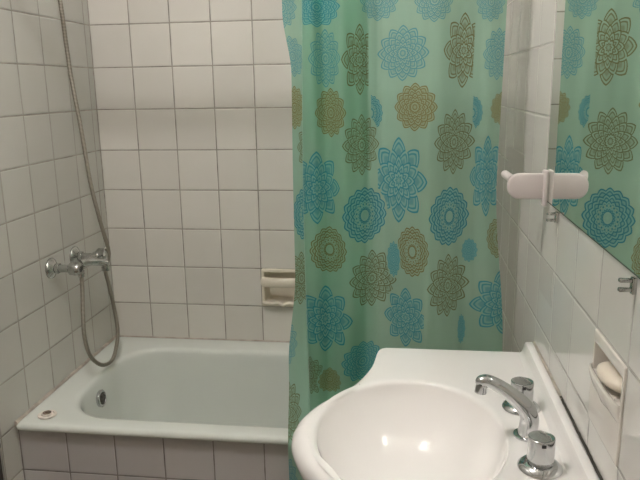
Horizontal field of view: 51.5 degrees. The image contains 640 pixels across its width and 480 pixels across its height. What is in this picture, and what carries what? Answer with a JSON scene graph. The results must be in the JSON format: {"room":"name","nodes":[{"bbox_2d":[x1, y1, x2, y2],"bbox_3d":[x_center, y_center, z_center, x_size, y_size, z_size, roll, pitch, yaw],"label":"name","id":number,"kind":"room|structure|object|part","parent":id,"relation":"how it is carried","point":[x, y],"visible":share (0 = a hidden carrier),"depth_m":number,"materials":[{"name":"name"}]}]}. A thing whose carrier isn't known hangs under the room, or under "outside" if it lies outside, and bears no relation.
{"room":"bathroom","nodes":[
{"label":"bathroom","id":0,"kind":"room"},
{"bbox_2d":[0,0,115,479],"bbox_3d":[-1.088,0.013,1.000,0.120,2.600,3.120,1,13,7],"label":"wall","id":1,"kind":"structure","parent":0,"point":[47,209],"depth_m":2.11,"materials":[{"name":"tile"}]},
{"bbox_2d":[0,457,3,479],"bbox_3d":[-0.974,0.871,1.718,0.046,0.496,0.506,1,13,7],"label":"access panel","id":2,"kind":"object","parent":1,"relation":"attached to","point":[1,471],"visible":1,"depth_m":1.92,"materials":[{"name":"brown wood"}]},
{"bbox_2d":[14,335,115,425],"bbox_3d":[-0.862,0.467,2.319,0.017,0.017,0.715,1,13,7],"label":"trim","id":3,"kind":"structure","parent":1,"relation":"attached to","point":[78,368],"depth_m":2.22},
{"bbox_2d":[45,0,119,366],"bbox_3d":[-0.792,-0.251,2.180,0.156,1.430,0.278,1,13,7],"label":"shower mixer","id":4,"kind":"object","parent":1,"relation":"attached to","point":[79,260],"visible":1,"depth_m":2.19,"materials":[{"name":"silver metal"}]},
{"bbox_3d":[-0.870,0.092,2.162,0.017,0.069,0.069,1,13,7],"label":"wall plate","id":5,"kind":"part","parent":4,"relation":"part of","materials":[{"name":"silver metal"}]},
{"bbox_3d":[-0.849,0.057,2.315,0.017,0.069,0.069,1,13,7],"label":"wall plate","id":6,"kind":"part","parent":4,"relation":"part of","materials":[{"name":"silver metal"}]},
{"bbox_2d":[78,270,84,277],"bbox_3d":[-0.784,0.112,2.179,0.024,0.020,0.024,1,13,7],"label":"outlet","id":7,"kind":"object","parent":4,"relation":"attached to","point":[82,272],"depth_m":2.17,"materials":[{"name":"silver metal"}]},
{"bbox_3d":[-0.754,0.082,2.215,0.098,0.055,0.033,-12,17,-40],"label":"filler spout","id":8,"kind":"part","parent":4,"relation":"part of","materials":[{"name":"silver metal"}]},
{"bbox_3d":[-0.759,0.050,2.313,0.041,0.044,0.042,1,13,7],"label":"turning knob","id":9,"kind":"part","parent":4,"relation":"part of","materials":[{"name":"silver metal"}]},
{"bbox_2d":[17,429,288,479],"bbox_3d":[-0.186,0.832,1.979,1.441,0.536,0.047,1,13,7],"label":"wall","id":10,"kind":"structure","parent":0,"point":[44,455],"depth_m":1.96,"materials":[{"name":"tile"}]},
{"bbox_2d":[87,0,294,340],"bbox_3d":[-0.107,-0.342,2.465,1.681,2.600,0.120,1,13,7],"label":"wall","id":11,"kind":"structure","parent":0,"point":[193,98],"depth_m":2.46,"materials":[{"name":"tile"}]},
{"bbox_2d":[120,335,289,341],"bbox_3d":[-0.103,0.396,2.573,1.442,0.009,0.009,1,13,7],"label":"trim","id":12,"kind":"structure","parent":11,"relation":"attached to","point":[120,335],"depth_m":2.61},
{"bbox_2d":[261,268,294,306],"bbox_3d":[-0.147,0.179,2.539,0.149,0.149,0.092,1,13,7],"label":"soap dish","id":13,"kind":"object","parent":11,"relation":"attached to","point":[278,285],"visible":0.8,"depth_m":2.53,"materials":[{"name":"beige ceramic"}]},
{"bbox_2d":[496,0,639,479],"bbox_3d":[0.461,0.035,0.800,0.120,2.600,3.120,1,13,7],"label":"wall","id":14,"kind":"structure","parent":0,"point":[586,297],"depth_m":1.38,"materials":[{"name":"tile"}]},
{"bbox_2d":[291,342,599,479],"bbox_3d":[0.195,0.424,1.211,0.495,0.226,0.780,1,13,7],"label":"basin","id":15,"kind":"object","parent":14,"relation":"attached to","point":[416,414],"visible":0.96,"depth_m":1.32,"materials":[{"name":"white ceramic"}]},
{"bbox_2d":[474,374,538,441],"bbox_3d":[0.330,0.291,1.164,0.117,0.114,0.047,1,13,7],"label":"spout","id":16,"kind":"object","parent":15,"relation":"on","point":[526,409],"visible":0.97,"depth_m":1.15,"materials":[{"name":"silver metal"}]},
{"bbox_2d":[502,376,539,415],"bbox_3d":[0.385,0.295,1.266,0.071,0.056,0.071,1,13,7],"label":"tap","id":17,"kind":"object","parent":15,"relation":"on","point":[525,385],"visible":0.57,"depth_m":1.25,"materials":[{"name":"silver metal"}]},
{"bbox_3d":[0.385,0.289,1.265,0.043,0.045,0.043,1,13,7],"label":"knob","id":18,"kind":"part","parent":17,"relation":"part of","materials":[{"name":"silver metal"}]},
{"bbox_2d":[517,430,562,479],"bbox_3d":[0.355,0.341,1.067,0.071,0.056,0.071,1,13,7],"label":"tap","id":19,"kind":"object","parent":15,"relation":"on","point":[539,462],"visible":1,"depth_m":1.05,"materials":[{"name":"silver metal"}]},
{"bbox_3d":[0.355,0.336,1.066,0.043,0.045,0.043,1,13,7],"label":"knob","id":20,"kind":"part","parent":19,"relation":"part of","materials":[{"name":"silver metal"}]},
{"bbox_2d":[508,146,524,172],"bbox_3d":[0.533,-0.215,1.804,0.001,0.057,0.270,1,13,7],"label":"tile","id":21,"kind":"object","parent":14,"relation":"attached to","point":[516,160],"visible":0.82,"depth_m":1.79,"materials":[{"name":"white tile"}]},
{"bbox_2d":[533,341,561,399],"bbox_3d":[0.470,0.265,1.373,0.006,0.006,0.286,1,13,7],"label":"trim","id":22,"kind":"structure","parent":14,"relation":"attached to","point":[535,345],"depth_m":1.35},
{"bbox_2d":[560,396,602,479],"bbox_3d":[0.423,0.347,1.021,0.006,0.006,0.466,1,13,7],"label":"trim","id":23,"kind":"structure","parent":14,"relation":"attached to","point":[562,400],"depth_m":1.08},
{"bbox_2d":[546,0,639,294],"bbox_3d":[0.411,-0.281,0.936,0.022,0.648,0.817,1,13,7],"label":"wall mirror","id":24,"kind":"object","parent":14,"relation":"attached to","point":[593,162],"visible":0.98,"depth_m":1.01,"materials":[{"name":"clear glass"}]},
{"bbox_2d":[501,169,548,206],"bbox_3d":[0.424,-0.110,1.388,0.102,0.075,0.048,7,15,30],"label":"wall hook","id":25,"kind":"object","parent":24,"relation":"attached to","point":[519,185],"visible":1,"depth_m":1.37,"materials":[{"name":"grey plastic"}]},
{"bbox_3d":[0.466,-0.108,1.376,0.010,0.075,0.027,1,13,7],"label":"mounting plate","id":26,"kind":"part","parent":25,"relation":"part of","materials":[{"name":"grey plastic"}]},
{"bbox_2d":[588,328,627,466],"bbox_3d":[0.441,0.225,0.967,0.072,0.148,0.150,1,13,7],"label":"soap holder","id":27,"kind":"object","parent":14,"relation":"attached to","point":[605,406],"visible":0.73,"depth_m":0.95,"materials":[{"name":"white ceramic"}]},
{"bbox_2d":[589,363,620,422],"bbox_3d":[0.438,0.225,0.967,0.066,0.034,0.144,1,13,7],"label":"soap tray","id":28,"kind":"object","parent":27,"relation":"on","point":[608,400],"depth_m":0.95,"materials":[{"name":"white ceramic"}]},
{"bbox_2d":[597,361,621,392],"bbox_3d":[0.435,0.200,0.961,0.058,0.026,0.094,0,13,4],"label":"soap bar","id":29,"kind":"object","parent":27,"relation":"in","point":[608,374],"visible":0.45,"depth_m":0.95,"materials":[{"name":"beige"}]},
{"bbox_3d":[-0.223,-0.851,1.502,1.441,0.048,0.048,1,13,7],"label":"curtain rod","id":30,"kind":"object","parent":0,"visible":0},
{"bbox_2d":[282,0,506,479],"bbox_3d":[0.188,0.025,1.633,0.566,1.812,0.149,0,13,4],"label":"shower curtain","id":31,"kind":"object","parent":30,"relation":"hanging from","point":[396,104],"visible":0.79,"depth_m":1.61,"materials":[{"name":"green fabric"}]},
{"bbox_3d":[-0.286,1.325,1.262,1.681,0.100,3.240,1,13,7],"label":"floor","id":32,"kind":"structure","parent":0,"visible":0},
{"bbox_2d":[16,337,289,444],"bbox_3d":[-0.147,0.674,2.269,1.438,0.410,0.722,1,13,7],"label":"bathtub","id":33,"kind":"object","parent":32,"relation":"on","point":[168,388],"visible":0.48,"depth_m":2.49,"materials":[{"name":"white ceramic"}]},
{"bbox_2d":[37,410,56,419],"bbox_3d":[-0.828,0.526,2.012,0.056,0.015,0.056,1,13,7],"label":"plug","id":34,"kind":"object","parent":33,"relation":"on","point":[47,414],"visible":1,"depth_m":2.00,"materials":[{"name":"rubber"}]}
]}

